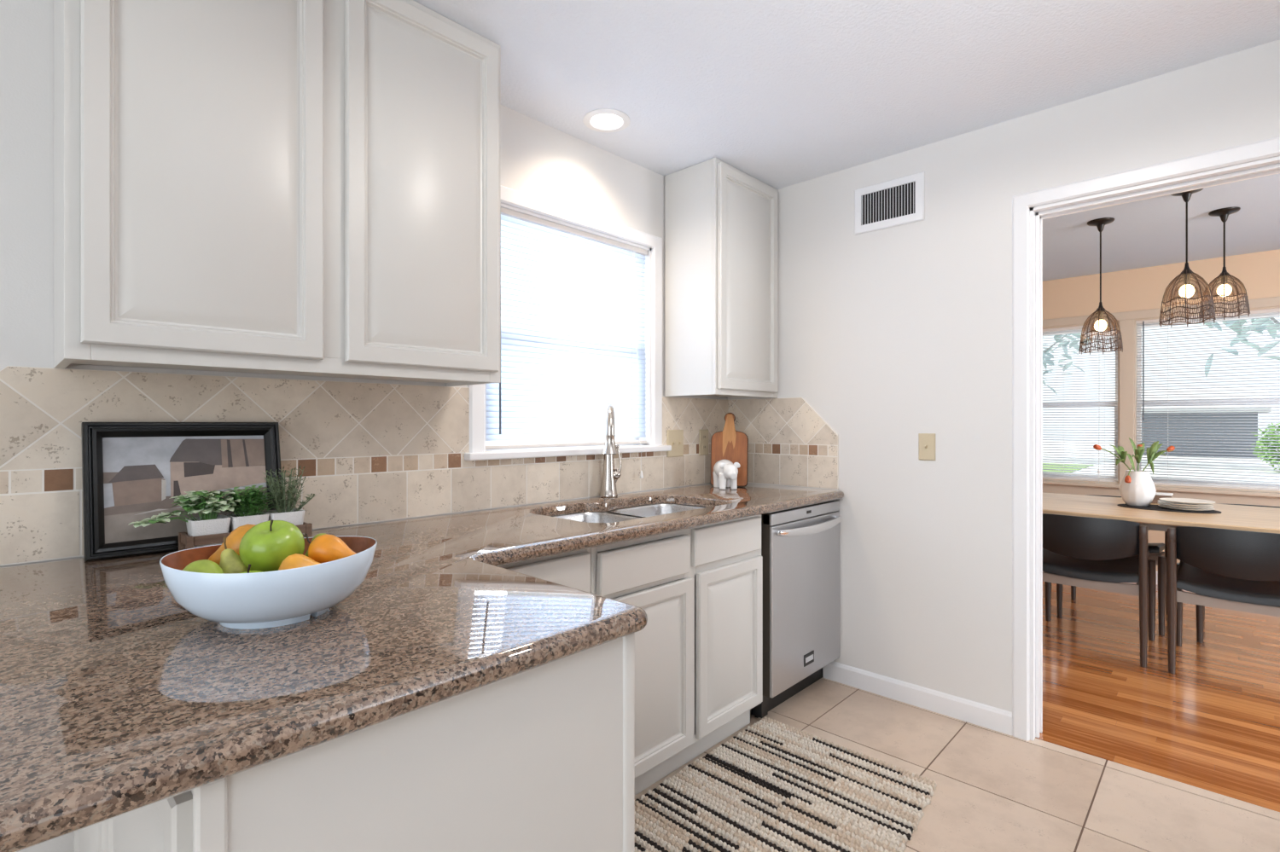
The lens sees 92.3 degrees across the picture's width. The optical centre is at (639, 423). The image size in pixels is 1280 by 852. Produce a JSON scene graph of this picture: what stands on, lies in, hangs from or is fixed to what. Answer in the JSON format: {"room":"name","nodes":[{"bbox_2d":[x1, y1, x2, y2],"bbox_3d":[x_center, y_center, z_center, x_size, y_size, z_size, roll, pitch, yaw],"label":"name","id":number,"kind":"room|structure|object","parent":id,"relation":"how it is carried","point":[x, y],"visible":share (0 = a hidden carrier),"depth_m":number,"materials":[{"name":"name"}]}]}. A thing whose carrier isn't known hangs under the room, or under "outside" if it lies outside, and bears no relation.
{"room":"kitchen","nodes":[
{"label":"kitchen","id":0,"kind":"room"},
{"bbox_2d":[185,515,230,547],"bbox_3d":[-1.065,0.269,1.515,0.074,0.070,0.081,0,0,44],"label":"pot","id":1,"kind":"object","parent":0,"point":[206,525],"depth_m":1.49,"materials":[{"name":"white ceramic"}]},
{"bbox_2d":[226,512,269,532],"bbox_3d":[-1.006,0.269,1.576,0.074,0.070,0.081,0,0,44],"label":"pot","id":2,"kind":"object","parent":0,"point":[237,519],"depth_m":1.55,"materials":[{"name":"white ceramic"}]},
{"bbox_2d":[264,508,305,525],"bbox_3d":[-0.947,0.269,1.638,0.074,0.070,0.081,0,0,44],"label":"pot","id":3,"kind":"object","parent":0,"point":[295,516],"depth_m":1.62,"materials":[{"name":"white ceramic"}]},
{"bbox_2d":[0,0,727,851],"bbox_3d":[-1.248,0.015,1.667,0.150,2.434,5.140,0,0,44],"label":"wall","id":4,"kind":"structure","parent":0,"point":[539,160],"depth_m":1.42,"materials":[{"name":"white paint"}]},
{"bbox_2d":[53,0,500,386],"bbox_3d":[-0.897,-0.664,1.686,0.330,1.072,1.014,0,0,44],"label":"upper cabinet","id":5,"kind":"object","parent":4,"relation":"attached to","point":[303,188],"visible":1,"depth_m":1.48,"materials":[{"name":"white paint"}]},
{"bbox_2d":[0,366,838,566],"bbox_3d":[-0.423,0.095,1.958,0.642,0.446,3.300,0,0,44],"label":"backsplash","id":6,"kind":"structure","parent":4,"relation":"attached to","point":[368,452],"depth_m":1.91,"materials":[{"name":"tile"}]},
{"bbox_2d":[464,185,671,460],"bbox_3d":[-0.294,-0.380,2.632,0.198,1.027,1.092,0,0,44],"label":"window","id":7,"kind":"structure","parent":4,"relation":"in","point":[513,200],"depth_m":2.70,"materials":[{"name":"white paint"}]},
{"bbox_2d":[485,207,647,478],"bbox_3d":[-0.258,-0.288,2.589,0.091,1.081,0.886,0,0,44],"label":"mini blind","id":8,"kind":"object","parent":7,"relation":"attached to","point":[555,384],"visible":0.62,"depth_m":2.58,"materials":[{"name":"white plastic"}]},
{"bbox_2d":[666,430,683,457],"bbox_3d":[0.180,0.101,3.030,0.019,0.133,0.122,0,0,44],"label":"light switch","id":9,"kind":"object","parent":4,"relation":"attached to","point":[674,438],"visible":1,"depth_m":3.03,"materials":[{"name":"beige plastic"}]},
{"bbox_2d":[698,430,708,455],"bbox_3d":[0.334,0.101,3.199,0.008,0.133,0.076,0,0,44],"label":"wall outlet","id":10,"kind":"object","parent":4,"relation":"attached to","point":[703,434],"visible":1,"depth_m":3.19,"materials":[{"name":"beige plastic"}]},
{"bbox_2d":[702,434,706,441],"bbox_3d":[0.336,0.074,3.197,0.002,0.034,0.032,0,0,44],"label":"socket","id":11,"kind":"object","parent":10,"relation":"attached to","point":[704,436],"depth_m":3.19,"materials":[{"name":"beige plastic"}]},
{"bbox_2d":[702,444,706,450],"bbox_3d":[0.336,0.127,3.197,0.002,0.034,0.032,0,0,44],"label":"socket","id":12,"kind":"object","parent":10,"relation":"attached to","point":[704,446],"depth_m":3.19,"materials":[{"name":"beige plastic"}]},
{"bbox_2d":[664,157,777,399],"bbox_3d":[0.422,-0.665,3.063,0.322,1.070,0.532,0,0,44],"label":"upper cabinet","id":13,"kind":"object","parent":4,"relation":"attached to","point":[721,220],"visible":1,"depth_m":2.89,"materials":[{"name":"white paint"}]},
{"bbox_2d":[413,0,1279,281],"bbox_3d":[1.413,-1.262,1.451,5.200,0.120,8.500,0,0,44],"label":"ceiling","id":14,"kind":"structure","parent":0,"point":[783,93],"depth_m":2.12,"materials":[{"name":"white paint"}]},
{"bbox_2d":[582,108,630,132],"bbox_3d":[-0.132,-1.198,2.438,0.188,0.007,0.188,0,0,44],"label":"recessed light","id":15,"kind":"object","parent":14,"relation":"in","point":[602,119],"visible":1,"depth_m":2.43,"materials":[{"name":"white plastic"}]},
{"bbox_2d":[1079,217,1122,354],"bbox_3d":[2.739,-0.810,3.652,0.211,0.784,0.212,0,0,44],"label":"pendant light","id":16,"kind":"object","parent":14,"relation":"hanging from","point":[1100,325],"visible":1,"depth_m":3.63,"materials":[{"name":"brown wicker"}]},
{"bbox_2d":[1158,188,1215,327],"bbox_3d":[2.812,-0.855,3.160,0.219,0.694,0.220,0,0,44],"label":"pendant light","id":17,"kind":"object","parent":14,"relation":"hanging from","point":[1185,291],"visible":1,"depth_m":3.15,"materials":[{"name":"brown wicker"}]},
{"bbox_2d":[1183,273,1190,285],"bbox_3d":[2.812,-0.744,3.160,0.026,0.067,0.025,0,0,44],"label":"socket","id":18,"kind":"object","parent":17,"relation":"attached to","point":[1189,277],"depth_m":3.16,"materials":[{"name":"brown metal"}]},
{"bbox_2d":[1199,206,1250,320],"bbox_3d":[3.306,-0.899,3.477,0.210,0.606,0.210,0,0,44],"label":"pendant light","id":19,"kind":"object","parent":14,"relation":"hanging from","point":[1223,289],"visible":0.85,"depth_m":3.45,"materials":[{"name":"brown wicker"}]},
{"bbox_2d":[634,581,1279,851],"bbox_3d":[1.361,1.262,1.396,5.200,0.060,8.350,0,0,44],"label":"floor","id":20,"kind":"structure","parent":0,"point":[995,791],"depth_m":2.36,"materials":[{"name":"tile"}]},
{"bbox_2d":[73,633,634,851],"bbox_3d":[-0.669,0.794,1.247,1.228,0.876,0.633,0,0,44],"label":"base cabinet","id":21,"kind":"object","parent":20,"relation":"on","point":[542,759],"visible":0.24,"depth_m":0.82,"materials":[{"name":"white paint"}]},
{"bbox_2d":[0,482,843,851],"bbox_3d":[-0.159,0.337,1.775,1.260,0.038,3.199,0,0,44],"label":"countertop","id":22,"kind":"structure","parent":21,"relation":"on","point":[117,699],"depth_m":0.86,"materials":[{"name":"brown stone"}]},
{"bbox_2d":[81,422,282,562],"bbox_3d":[-1.151,0.159,1.577,0.091,0.323,0.413,0,0,44],"label":"picture frame","id":23,"kind":"object","parent":22,"relation":"on","point":[130,471],"visible":0.86,"depth_m":1.52,"materials":[{"name":"black wood"}]},
{"bbox_2d":[102,436,267,543],"bbox_3d":[-1.154,0.159,1.579,0.054,0.251,0.344,0,0,44],"label":"painting","id":24,"kind":"object","parent":23,"relation":"attached to","point":[141,474],"depth_m":1.54},
{"bbox_2d":[178,522,312,551],"bbox_3d":[-1.006,0.293,1.576,0.098,0.049,0.274,0,0,44],"label":"wooden crate","id":25,"kind":"object","parent":22,"relation":"on","point":[185,542],"visible":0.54,"depth_m":1.49,"materials":[{"name":"brown wood"}]},
{"bbox_2d":[128,490,240,547],"bbox_3d":[-1.098,0.235,1.497,0.223,0.137,0.122,0,0,-32],"label":"potted herb","id":26,"kind":"object","parent":25,"relation":"in","point":[212,503],"visible":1,"depth_m":1.49,"materials":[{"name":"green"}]},
{"bbox_2d":[221,485,276,532],"bbox_3d":[-1.009,0.233,1.581,0.112,0.141,0.114,0,0,19],"label":"potted herb","id":27,"kind":"object","parent":25,"relation":"in","point":[244,514],"visible":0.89,"depth_m":1.56,"materials":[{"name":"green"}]},
{"bbox_2d":[262,466,315,525],"bbox_3d":[-0.937,0.209,1.648,0.096,0.189,0.128,0,0,44],"label":"potted herb","id":28,"kind":"object","parent":25,"relation":"in","point":[293,515],"visible":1,"depth_m":1.63,"materials":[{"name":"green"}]},
{"bbox_2d":[159,535,377,629],"bbox_3d":[-0.607,0.264,1.026,0.288,0.108,0.306,0,0,44],"label":"fruit bowl","id":29,"kind":"object","parent":22,"relation":"on","point":[253,601],"visible":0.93,"depth_m":0.93,"materials":[{"name":"white ceramic"}]},
{"bbox_2d":[182,559,224,574],"bbox_3d":[-0.685,0.249,0.961,0.075,0.067,0.066,0,0,44],"label":"pear","id":30,"kind":"object","parent":29,"relation":"in","point":[203,566],"visible":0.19,"depth_m":0.96,"materials":[{"name":"green food"}]},
{"bbox_2d":[208,524,255,565],"bbox_3d":[-0.693,0.216,1.067,0.075,0.077,0.095,0,0,44],"label":"pear","id":31,"kind":"object","parent":29,"relation":"in","point":[233,540],"visible":0.2,"depth_m":1.04,"materials":[{"name":"orange food"}]},
{"bbox_2d":[219,537,247,574],"bbox_3d":[-0.668,0.227,1.012,0.050,0.079,0.049,0,0,44],"label":"pear","id":32,"kind":"object","parent":29,"relation":"in","point":[230,562],"visible":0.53,"depth_m":1.00,"materials":[{"name":"green food"}]},
{"bbox_2d":[240,564,262,573],"bbox_3d":[-0.609,0.256,0.957,0.066,0.074,0.066,0,0,44],"label":"apple","id":33,"kind":"object","parent":29,"relation":"in","point":[249,566],"visible":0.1,"depth_m":0.96,"materials":[{"name":"green food"}]},
{"bbox_2d":[238,519,304,572],"bbox_3d":[-0.620,0.209,1.036,0.095,0.097,0.095,0,0,44],"label":"apple","id":34,"kind":"object","parent":29,"relation":"in","point":[264,546],"visible":0.81,"depth_m":1.00,"materials":[{"name":"green food"}]},
{"bbox_2d":[278,553,320,570],"bbox_3d":[-0.538,0.242,0.981,0.066,0.069,0.075,0,0,44],"label":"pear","id":35,"kind":"object","parent":29,"relation":"in","point":[296,561],"visible":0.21,"depth_m":0.96,"materials":[{"name":"orange food"}]},
{"bbox_2d":[304,533,325,557],"bbox_3d":[-0.564,0.229,1.099,0.067,0.061,0.070,0,0,44],"label":"pear","id":36,"kind":"object","parent":29,"relation":"in","point":[321,534],"visible":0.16,"depth_m":1.09,"materials":[{"name":"green food"}]},
{"bbox_2d":[304,534,355,564],"bbox_3d":[-0.516,0.214,1.033,0.075,0.056,0.069,0,0,44],"label":"pear","id":37,"kind":"object","parent":29,"relation":"in","point":[324,549],"visible":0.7,"depth_m":1.01,"materials":[{"name":"orange food"}]},
{"bbox_2d":[599,403,622,498],"bbox_3d":[-0.131,0.119,2.561,0.096,0.398,0.238,0,0,4],"label":"faucet","id":38,"kind":"object","parent":22,"relation":"on","point":[610,475],"visible":1,"depth_m":2.61,"materials":[{"name":"silver metal"}]},
{"bbox_2d":[549,503,704,552],"bbox_3d":[-0.022,0.454,2.356,0.478,0.193,0.799,0,0,44],"label":"sink","id":39,"kind":"object","parent":22,"relation":"in","point":[649,510],"visible":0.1,"depth_m":2.46,"materials":[{"name":"silver metal"}]},
{"bbox_2d":[549,512,661,552],"bbox_3d":[-0.156,0.454,2.215,0.478,0.193,0.410,0,0,44],"label":"basin","id":40,"kind":"object","parent":39,"relation":"in","point":[588,517],"depth_m":2.42,"materials":[{"name":"silver metal"}]},
{"bbox_2d":[606,503,704,540],"bbox_3d":[0.125,0.444,2.482,0.440,0.173,0.414,0,0,44],"label":"basin","id":41,"kind":"object","parent":39,"relation":"in","point":[649,510],"depth_m":2.63,"materials":[{"name":"silver metal"}]},
{"bbox_2d":[713,459,740,489],"bbox_3d":[0.415,0.247,2.972,0.105,0.140,0.212,0,0,-17],"label":"pig figurine","id":42,"kind":"object","parent":22,"relation":"on","point":[725,473],"visible":1,"depth_m":2.92,"materials":[{"name":"white ceramic"}]},
{"bbox_2d":[710,413,748,487],"bbox_3d":[0.452,0.132,3.103,0.185,0.370,0.075,0,0,14],"label":"cutting board","id":43,"kind":"object","parent":22,"relation":"on","point":[730,445],"visible":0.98,"depth_m":3.10,"materials":[{"name":"brown wood"}]},
{"bbox_2d":[499,548,590,593],"bbox_3d":[-0.517,0.794,1.854,0.630,0.876,0.458,0,0,44],"label":"base cabinet","id":44,"kind":"object","parent":20,"relation":"on","point":[570,569],"visible":0.04,"depth_m":1.72,"materials":[{"name":"white paint"}]},
{"bbox_2d":[590,514,762,796],"bbox_3d":[-0.038,0.794,2.351,0.638,0.876,0.920,0,0,44],"label":"base cabinet","id":45,"kind":"object","parent":20,"relation":"on","point":[699,650],"visible":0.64,"depth_m":2.14,"materials":[{"name":"white paint"}]},
{"bbox_2d":[634,716,936,851],"bbox_3d":[0.425,1.222,1.890,0.795,0.019,1.102,0,0,44],"label":"rug","id":46,"kind":"object","parent":20,"relation":"on","point":[773,787],"visible":0.9,"depth_m":1.98,"materials":[{"name":"beige fabric"}]},
{"bbox_2d":[750,500,841,718],"bbox_3d":[0.536,0.796,2.898,0.672,0.872,0.605,0,0,44],"label":"dishwasher","id":47,"kind":"object","parent":20,"relation":"on","point":[800,545],"visible":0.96,"depth_m":2.64,"materials":[{"name":"silver metal"}]},
{"bbox_2d":[1042,513,1156,668],"bbox_3d":[2.525,0.863,3.449,0.542,0.736,0.591,0,0,44],"label":"dining chair","id":48,"kind":"object","parent":20,"relation":"on","point":[1098,554],"visible":0.8,"depth_m":3.24,"materials":[{"name":"black leather"}]},
{"bbox_2d":[1056,494,1167,635],"bbox_3d":[3.043,0.863,3.941,0.542,0.736,0.591,0,0,44],"label":"dining chair","id":49,"kind":"object","parent":20,"relation":"on","point":[1155,554],"visible":0.16,"depth_m":3.58,"materials":[{"name":"brown wood"}]},
{"bbox_2d":[1042,493,1279,534],"bbox_3d":[3.092,0.860,3.406,2.170,0.741,1.042,0,0,44],"label":"dining table","id":50,"kind":"object","parent":20,"relation":"on","point":[1231,517],"visible":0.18,"depth_m":3.31,"materials":[{"name":"brown wood"}]},
{"bbox_2d":[1151,492,1173,504],"bbox_3d":[3.159,0.459,3.765,0.160,0.062,0.090,0,0,44],"label":"wooden box","id":51,"kind":"object","parent":50,"relation":"on","point":[1158,495],"visible":0.39,"depth_m":3.73,"materials":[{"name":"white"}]},
{"bbox_2d":[1117,504,1221,513],"bbox_3d":[3.006,0.487,3.504,0.450,0.006,0.270,0,0,44],"label":"placemat","id":52,"kind":"object","parent":50,"relation":"on","point":[1155,508],"visible":0.72,"depth_m":3.43,"materials":[{"name":"grey fabric"}]},
{"bbox_2d":[1119,470,1156,506],"bbox_3d":[2.910,0.382,3.595,0.166,0.204,0.168,0,0,44],"label":"vase","id":53,"kind":"object","parent":52,"relation":"on","point":[1141,491],"visible":0.9,"depth_m":3.54,"materials":[{"name":"white ceramic"}]},
{"bbox_2d":[1093,444,1131,471],"bbox_3d":[2.785,0.230,3.599,0.243,0.211,0.095,0,0,-17],"label":"tulip","id":54,"kind":"object","parent":53,"relation":"in","point":[1122,454],"visible":0.99,"depth_m":3.60,"materials":[{"name":"green plant"}]},
{"bbox_2d":[1124,453,1134,483],"bbox_3d":[2.825,0.261,3.547,0.196,0.163,0.049,0,0,-41],"label":"tulip","id":55,"kind":"object","parent":53,"relation":"in","point":[1127,480],"visible":0.99,"depth_m":3.54,"materials":[{"name":"green plant"}]},
{"bbox_2d":[1128,437,1145,471],"bbox_3d":[2.921,0.210,3.615,0.076,0.248,0.226,0,0,44],"label":"tulip","id":56,"kind":"object","parent":53,"relation":"in","point":[1138,453],"visible":0.98,"depth_m":3.62,"materials":[{"name":"green plant"}]},
{"bbox_2d":[1141,441,1175,473],"bbox_3d":[3.026,0.220,3.620,0.240,0.230,0.095,0,0,-9],"label":"tulip","id":57,"kind":"object","parent":53,"relation":"in","point":[1152,455],"visible":0.99,"depth_m":3.61,"materials":[{"name":"green plant"}]},
{"bbox_2d":[1157,504,1214,511],"bbox_3d":[3.064,0.477,3.449,0.238,0.012,0.238,0,0,44],"label":"plate","id":58,"kind":"object","parent":52,"relation":"on","point":[1160,505],"visible":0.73,"depth_m":3.41,"materials":[{"name":"beige ceramic"}]},
{"bbox_2d":[1157,502,1213,508],"bbox_3d":[3.065,0.465,3.456,0.238,0.012,0.238,0,0,44],"label":"plate","id":59,"kind":"object","parent":58,"relation":"on","point":[1161,503],"visible":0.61,"depth_m":3.41,"materials":[{"name":"beige ceramic"}]},
{"bbox_2d":[1157,500,1214,506],"bbox_3d":[3.059,0.452,3.448,0.238,0.012,0.238,0,0,44],"label":"plate","id":60,"kind":"object","parent":59,"relation":"on","point":[1160,501],"visible":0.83,"depth_m":3.41,"materials":[{"name":"beige ceramic"}]},
{"bbox_2d":[1159,498,1215,504],"bbox_3d":[3.069,0.440,3.448,0.238,0.012,0.238,0,0,44],"label":"plate","id":61,"kind":"object","parent":60,"relation":"on","point":[1186,501],"visible":1,"depth_m":3.46,"materials":[{"name":"beige ceramic"}]},
{"bbox_2d":[1166,526,1279,674],"bbox_3d":[2.966,0.863,3.024,0.542,0.736,0.591,0,0,44],"label":"dining chair","id":62,"kind":"object","parent":20,"relation":"on","point":[1234,570],"visible":1,"depth_m":2.91,"materials":[{"name":"black wood"}]},
{"bbox_2d":[1195,504,1279,643],"bbox_3d":[3.520,0.863,3.485,0.542,0.736,0.591,0,0,44],"label":"dining chair","id":63,"kind":"object","parent":20,"relation":"on","point":[1200,610],"visible":0.05,"depth_m":3.45,"materials":[{"name":"brown wood"}]},
{"bbox_2d":[727,39,1279,712],"bbox_3d":[2.450,0.015,1.595,5.300,2.434,0.140,0,0,44],"label":"wall","id":64,"kind":"structure","parent":0,"point":[893,335],"depth_m":2.61,"materials":[{"name":"white paint"}]},
{"bbox_2d":[854,171,924,234],"bbox_3d":[1.115,-0.985,2.764,0.312,0.210,0.010,0,0,44],"label":"air vent","id":65,"kind":"object","parent":64,"relation":"in","point":[898,201],"visible":1,"depth_m":2.76,"materials":[{"name":"white metal"}]},
{"bbox_2d":[823,661,1012,736],"bbox_3d":[1.180,1.188,2.700,0.798,0.088,0.014,0,0,44],"label":"baseboard","id":66,"kind":"structure","parent":64,"relation":"attached to","point":[991,718],"depth_m":2.65,"materials":[{"name":"white paint"}]},
{"bbox_2d":[918,433,935,460],"bbox_3d":[1.233,0.103,2.646,0.069,0.116,0.019,0,0,44],"label":"light switch","id":67,"kind":"object","parent":64,"relation":"attached to","point":[926,441],"visible":1,"depth_m":2.65,"materials":[{"name":"beige plastic"}]},
{"bbox_2d":[1012,136,1279,740],"bbox_3d":[2.115,0.169,1.914,1.640,2.127,0.174,0,0,44],"label":"door frame","id":68,"kind":"structure","parent":64,"relation":"in","point":[1259,159],"depth_m":2.39,"materials":[{"name":"white paint"}]},
{"bbox_2d":[1042,249,1279,571],"bbox_3d":[4.295,0.015,4.471,5.200,2.434,0.150,0,0,44],"label":"wall","id":69,"kind":"structure","parent":0,"point":[1141,288],"depth_m":4.74,"materials":[{"name":"beige paint"}]},
{"bbox_2d":[1042,320,1119,483],"bbox_3d":[3.569,-0.163,5.164,0.752,1.290,0.150,0,0,44],"label":"window","id":70,"kind":"structure","parent":69,"relation":"in","point":[1117,358],"depth_m":4.99,"materials":[{"name":"beige paint"}]},
{"bbox_2d":[1042,323,1117,482],"bbox_3d":[3.517,-0.163,5.110,0.724,1.280,0.091,0,0,44],"label":"mini blind","id":71,"kind":"object","parent":70,"relation":"attached to","point":[1098,472],"visible":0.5,"depth_m":5.06,"materials":[{"name":"white plastic"}]},
{"bbox_2d":[1156,571,1157,584],"bbox_3d":[4.238,1.182,4.411,5.200,0.100,0.016,0,0,44],"label":"baseboard","id":72,"kind":"structure","parent":69,"relation":"attached to","point":[1156,572],"depth_m":4.68,"materials":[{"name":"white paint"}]},
{"bbox_2d":[1042,296,1279,484],"bbox_3d":[4.119,-0.196,4.525,2.570,1.355,0.016,0,0,44],"label":"trim","id":73,"kind":"structure","parent":69,"relation":"attached to","point":[1126,319],"depth_m":4.80,"materials":[{"name":"beige paint"}]},
{"bbox_2d":[1042,480,1279,506],"bbox_3d":[4.121,0.537,4.527,2.630,0.110,0.130,0,0,44],"label":"trim","id":74,"kind":"structure","parent":69,"relation":"attached to","point":[1219,497],"depth_m":4.55,"materials":[{"name":"beige paint"}]},
{"bbox_2d":[1134,306,1279,493],"bbox_3d":[4.478,-0.163,4.296,1.594,1.290,0.150,0,0,44],"label":"window","id":75,"kind":"structure","parent":69,"relation":"in","point":[1137,330],"depth_m":4.63,"materials":[{"name":"beige paint"}]},
{"bbox_2d":[1135,308,1279,490],"bbox_3d":[4.442,-0.165,4.259,1.566,1.276,0.046,0,0,44],"label":"mini blind","id":76,"kind":"object","parent":75,"relation":"attached to","point":[1270,311],"visible":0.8,"depth_m":4.50,"materials":[{"name":"white plastic"}]},
{"label":"outside","id":77,"kind":"structure","parent":0,"visible":0},
{"bbox_2d":[1042,441,1279,483],"bbox_3d":[22.454,1.607,26.399,80.000,0.050,56.350,0,0,44],"label":"driveway","id":78,"kind":"structure","parent":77,"point":[1191,457],"depth_m":23.98,"materials":[{"name":"concrete"}]},
{"bbox_2d":[1042,463,1093,473],"bbox_3d":[2.687,1.571,28.570,28.400,0.019,11.500,0,0,44],"label":"grass","id":79,"kind":"structure","parent":78,"relation":"on","point":[1043,463],"depth_m":21.42,"materials":[{"name":"green plant"}]},
{"bbox_2d":[1042,332,1101,395],"bbox_3d":[17.437,-2.978,28.596,6.586,9.130,6.898,0,0,44],"label":"tree","id":80,"kind":"object","parent":78,"relation":"on","point":[1062,341],"visible":0.06,"depth_m":27.68,"materials":[{"name":"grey plant"}]},
{"bbox_2d":[1141,385,1271,459],"bbox_3d":[28.094,-0.093,30.934,4.900,3.350,6.800,0,0,44],"label":"building","id":81,"kind":"structure","parent":78,"relation":"on","point":[1209,388],"depth_m":28.77,"materials":[{"name":"grey"}]},
{"bbox_2d":[1197,316,1279,376],"bbox_3d":[18.560,-2.819,16.649,7.125,8.812,7.190,0,0,44],"label":"tree","id":82,"kind":"object","parent":78,"relation":"on","point":[1270,317],"visible":0.13,"depth_m":18.04,"materials":[{"name":"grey plant"}]},
{"bbox_2d":[1250,423,1279,470],"bbox_3d":[21.302,0.797,19.496,2.794,2.025,2.870,0,0,-6],"label":"bush","id":83,"kind":"object","parent":78,"relation":"on","point":[1269,427],"visible":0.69,"depth_m":19.93,"materials":[{"name":"green plant"}]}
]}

